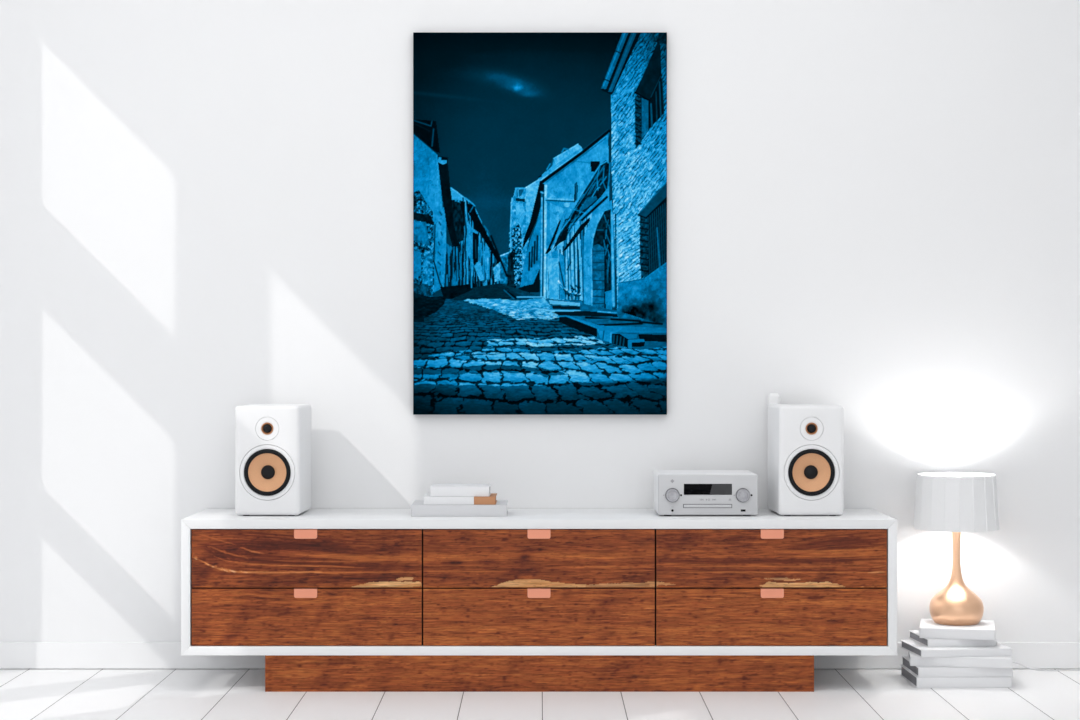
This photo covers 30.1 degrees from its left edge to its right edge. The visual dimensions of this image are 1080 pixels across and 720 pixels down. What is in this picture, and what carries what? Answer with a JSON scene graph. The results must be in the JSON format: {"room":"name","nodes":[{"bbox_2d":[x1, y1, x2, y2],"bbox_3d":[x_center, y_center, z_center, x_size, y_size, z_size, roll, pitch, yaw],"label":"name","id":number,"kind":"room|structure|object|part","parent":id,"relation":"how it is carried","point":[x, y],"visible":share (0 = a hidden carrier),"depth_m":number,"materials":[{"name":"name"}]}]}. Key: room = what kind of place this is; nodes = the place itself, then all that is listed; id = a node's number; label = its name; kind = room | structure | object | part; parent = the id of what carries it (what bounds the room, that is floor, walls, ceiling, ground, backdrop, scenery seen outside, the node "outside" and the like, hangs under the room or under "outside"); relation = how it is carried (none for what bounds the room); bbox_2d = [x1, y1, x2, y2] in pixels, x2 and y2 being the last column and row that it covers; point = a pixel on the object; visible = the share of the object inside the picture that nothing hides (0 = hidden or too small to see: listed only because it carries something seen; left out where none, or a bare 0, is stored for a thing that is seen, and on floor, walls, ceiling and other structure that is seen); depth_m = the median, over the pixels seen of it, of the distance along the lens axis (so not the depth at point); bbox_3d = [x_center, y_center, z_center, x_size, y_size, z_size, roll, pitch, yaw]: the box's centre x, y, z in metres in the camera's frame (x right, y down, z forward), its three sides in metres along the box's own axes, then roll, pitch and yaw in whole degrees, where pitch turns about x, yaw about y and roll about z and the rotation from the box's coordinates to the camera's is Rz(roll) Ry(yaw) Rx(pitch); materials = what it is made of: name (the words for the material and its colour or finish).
{"room":"living room","nodes":[
{"label":"living room","id":0,"kind":"room"},
{"bbox_2d":[0,0,1079,641],"bbox_3d":[0.300,-0.373,6.095,4.900,2.800,0.150,0,0,0],"label":"wall","id":1,"kind":"structure","parent":0,"point":[206,206],"depth_m":6.02,"materials":[{"name":"white paint"}]},
{"bbox_2d":[413,32,666,414],"bbox_3d":[0.000,-0.408,6.008,0.759,1.143,0.020,0,0,0],"label":"wall picture","id":2,"kind":"object","parent":1,"relation":"attached to","point":[540,158],"visible":1,"depth_m":6.00,"materials":[{"name":"paper"}]},
{"bbox_2d":[0,642,1079,668],"bbox_3d":[0.300,0.886,6.014,4.600,0.079,0.012,0,0,0],"label":"baseboard","id":3,"kind":"structure","parent":1,"relation":"attached to","point":[13,655],"depth_m":6.01,"materials":[{"name":"paint"}]},
{"bbox_2d":[0,669,1079,719],"bbox_3d":[0.300,0.977,2.270,4.900,0.100,7.500,0,0,0],"label":"floor","id":4,"kind":"structure","parent":0,"point":[25,694],"depth_m":5.45,"materials":[{"name":"white wood"}]},
{"bbox_2d":[181,509,896,691],"bbox_3d":[-0.002,0.687,5.809,2.001,0.481,0.417,0,0,0],"label":"sideboard","id":5,"kind":"object","parent":4,"relation":"on","point":[333,600],"visible":1,"depth_m":5.60,"materials":[{"name":"white paint"}]},
{"bbox_2d":[235,404,310,515],"bbox_3d":[-0.774,0.289,5.835,0.187,0.316,0.242,0,0,2],"label":"loudspeaker","id":6,"kind":"object","parent":5,"relation":"on","point":[273,441],"visible":1,"depth_m":5.72,"materials":[{"name":"white plastic"}]},
{"bbox_3d":[-0.655,0.486,5.607,0.064,0.026,0.015,0,0,0],"label":"handle","id":7,"kind":"part","parent":5,"relation":"part of","materials":[{"name":"orange metal"}]},
{"bbox_3d":[-0.655,0.652,5.607,0.064,0.026,0.015,0,0,0],"label":"handle","id":8,"kind":"part","parent":5,"relation":"part of","materials":[{"name":"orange metal"}]},
{"bbox_3d":[-0.652,0.719,5.612,0.643,0.159,0.019,0,0,0],"label":"drawer","id":9,"kind":"part","parent":5,"relation":"part of","materials":[{"name":"brown wood"}]},
{"bbox_3d":[-0.652,0.555,5.612,0.643,0.162,0.019,0,0,0],"label":"drawer","id":10,"kind":"part","parent":5,"relation":"part of","materials":[{"name":"brown wood"}]},
{"bbox_2d":[411,500,507,515],"bbox_3d":[-0.231,0.429,5.809,0.274,0.033,0.190,0,0,0],"label":"book","id":11,"kind":"object","parent":5,"relation":"on","point":[417,507],"visible":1,"depth_m":5.71,"materials":[{"name":"white paper"}]},
{"bbox_2d":[423,493,496,504],"bbox_3d":[-0.229,0.402,5.797,0.206,0.022,0.150,0,0,0],"label":"book","id":12,"kind":"object","parent":11,"relation":"on","point":[427,499],"visible":0.98,"depth_m":5.72,"materials":[{"name":"white paper"}]},
{"bbox_2d":[430,484,490,495],"bbox_3d":[-0.228,0.376,5.790,0.170,0.028,0.120,0,0,1],"label":"book","id":13,"kind":"object","parent":12,"relation":"on","point":[435,489],"visible":1,"depth_m":5.73,"materials":[{"name":"white paper"}]},
{"bbox_3d":[-0.003,0.719,5.612,0.647,0.159,0.019,0,0,0],"label":"drawer","id":14,"kind":"part","parent":5,"relation":"part of","materials":[{"name":"brown wood"}]},
{"bbox_3d":[-0.003,0.652,5.607,0.064,0.026,0.015,0,0,0],"label":"handle","id":15,"kind":"part","parent":5,"relation":"part of","materials":[{"name":"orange metal"}]},
{"bbox_3d":[-0.003,0.555,5.612,0.647,0.162,0.019,0,0,0],"label":"drawer","id":16,"kind":"part","parent":5,"relation":"part of","materials":[{"name":"brown wood"}]},
{"bbox_3d":[-0.003,0.486,5.607,0.064,0.026,0.015,0,0,0],"label":"handle","id":17,"kind":"part","parent":5,"relation":"part of","materials":[{"name":"orange metal"}]},
{"bbox_3d":[-0.002,0.636,5.629,1.950,0.328,0.010,0,0,0],"label":"panel","id":18,"kind":"part","parent":5,"relation":"part of","materials":[{"name":"brown wood"}]},
{"bbox_2d":[653,470,757,515],"bbox_3d":[0.479,0.386,5.828,0.286,0.120,0.246,0,0,0],"label":"receiver","id":19,"kind":"object","parent":5,"relation":"on","point":[675,492],"visible":1,"depth_m":5.72,"materials":[{"name":"silver metal"}]},
{"bbox_2d":[684,505,730,506],"bbox_3d":[0.478,0.416,5.716,0.136,0.008,0.003,0,0,0],"label":"tray","id":20,"kind":"object","parent":19,"relation":"on","point":[684,505],"depth_m":5.72,"materials":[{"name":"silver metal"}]},
{"bbox_3d":[0.647,0.719,5.612,0.644,0.159,0.019,0,0,0],"label":"drawer","id":21,"kind":"part","parent":5,"relation":"part of","materials":[{"name":"brown wood"}]},
{"bbox_3d":[0.647,0.555,5.612,0.644,0.162,0.019,0,0,0],"label":"drawer","id":22,"kind":"part","parent":5,"relation":"part of","materials":[{"name":"brown wood"}]},
{"bbox_3d":[0.649,0.652,5.607,0.064,0.026,0.015,0,0,0],"label":"handle","id":23,"kind":"part","parent":5,"relation":"part of","materials":[{"name":"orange metal"}]},
{"bbox_3d":[0.649,0.486,5.607,0.064,0.026,0.015,0,0,0],"label":"handle","id":24,"kind":"part","parent":5,"relation":"part of","materials":[{"name":"orange metal"}]},
{"bbox_2d":[767,404,843,515],"bbox_3d":[0.771,0.289,5.835,0.187,0.316,0.242,0,0,-2],"label":"loudspeaker","id":25,"kind":"object","parent":5,"relation":"on","point":[805,442],"visible":1,"depth_m":5.72,"materials":[{"name":"white plastic"}]},
{"bbox_2d":[768,393,779,404],"bbox_3d":[0.700,0.272,5.994,0.037,0.348,0.030,0,0,0],"label":"ornament","id":26,"kind":"object","parent":25,"relation":"on","point":[773,398],"visible":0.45,"depth_m":5.98,"materials":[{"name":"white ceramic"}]},
{"bbox_2d":[900,665,1011,687],"bbox_3d":[1.198,0.912,5.786,0.270,0.030,0.235,0,0,-1],"label":"book","id":27,"kind":"object","parent":4,"relation":"on","point":[918,682],"visible":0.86,"depth_m":5.67,"materials":[{"name":"white paper"}]},
{"bbox_2d":[901,656,1012,676],"bbox_3d":[1.201,0.883,5.788,0.269,0.027,0.230,0,0,-2],"label":"book","id":28,"kind":"object","parent":27,"relation":"on","point":[920,671],"visible":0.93,"depth_m":5.67,"materials":[{"name":"white paper"}]},
{"bbox_2d":[908,652,1012,667],"bbox_3d":[1.208,0.856,5.781,0.284,0.026,0.215,0,0,8],"label":"book","id":29,"kind":"object","parent":28,"relation":"on","point":[914,660],"visible":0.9,"depth_m":5.68,"materials":[{"name":"white paper"}]},
{"bbox_2d":[901,640,1011,657],"bbox_3d":[1.200,0.832,5.793,0.266,0.022,0.205,0,0,-6],"label":"book","id":30,"kind":"object","parent":29,"relation":"on","point":[912,646],"visible":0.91,"depth_m":5.70,"materials":[{"name":"white paper"}]},
{"bbox_2d":[909,630,995,646],"bbox_3d":[1.199,0.810,5.836,0.201,0.022,0.196,0,0,-5],"label":"book","id":31,"kind":"object","parent":30,"relation":"on","point":[914,634],"visible":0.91,"depth_m":5.74,"materials":[{"name":"white paper"}]},
{"bbox_2d":[919,619,994,639],"bbox_3d":[1.215,0.784,5.839,0.212,0.028,0.215,0,0,12],"label":"book","id":32,"kind":"object","parent":31,"relation":"on","point":[985,629],"visible":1,"depth_m":5.75,"materials":[{"name":"white paper"}]},
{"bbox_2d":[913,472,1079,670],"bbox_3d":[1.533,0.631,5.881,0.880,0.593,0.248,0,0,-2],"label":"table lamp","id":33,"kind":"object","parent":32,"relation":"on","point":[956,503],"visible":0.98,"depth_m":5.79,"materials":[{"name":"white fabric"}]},
{"bbox_3d":[1.219,0.414,5.867,0.251,0.158,0.249,0,0,0],"label":"lamp shade","id":34,"kind":"part","parent":33,"relation":"part of","materials":[{"name":"white fabric"}]},
{"bbox_3d":[1.593,0.843,5.959,0.752,0.169,0.066,0,0,0],"label":"cord","id":35,"kind":"part","parent":33,"relation":"part of","materials":[{"name":"white plastic"}]}
]}

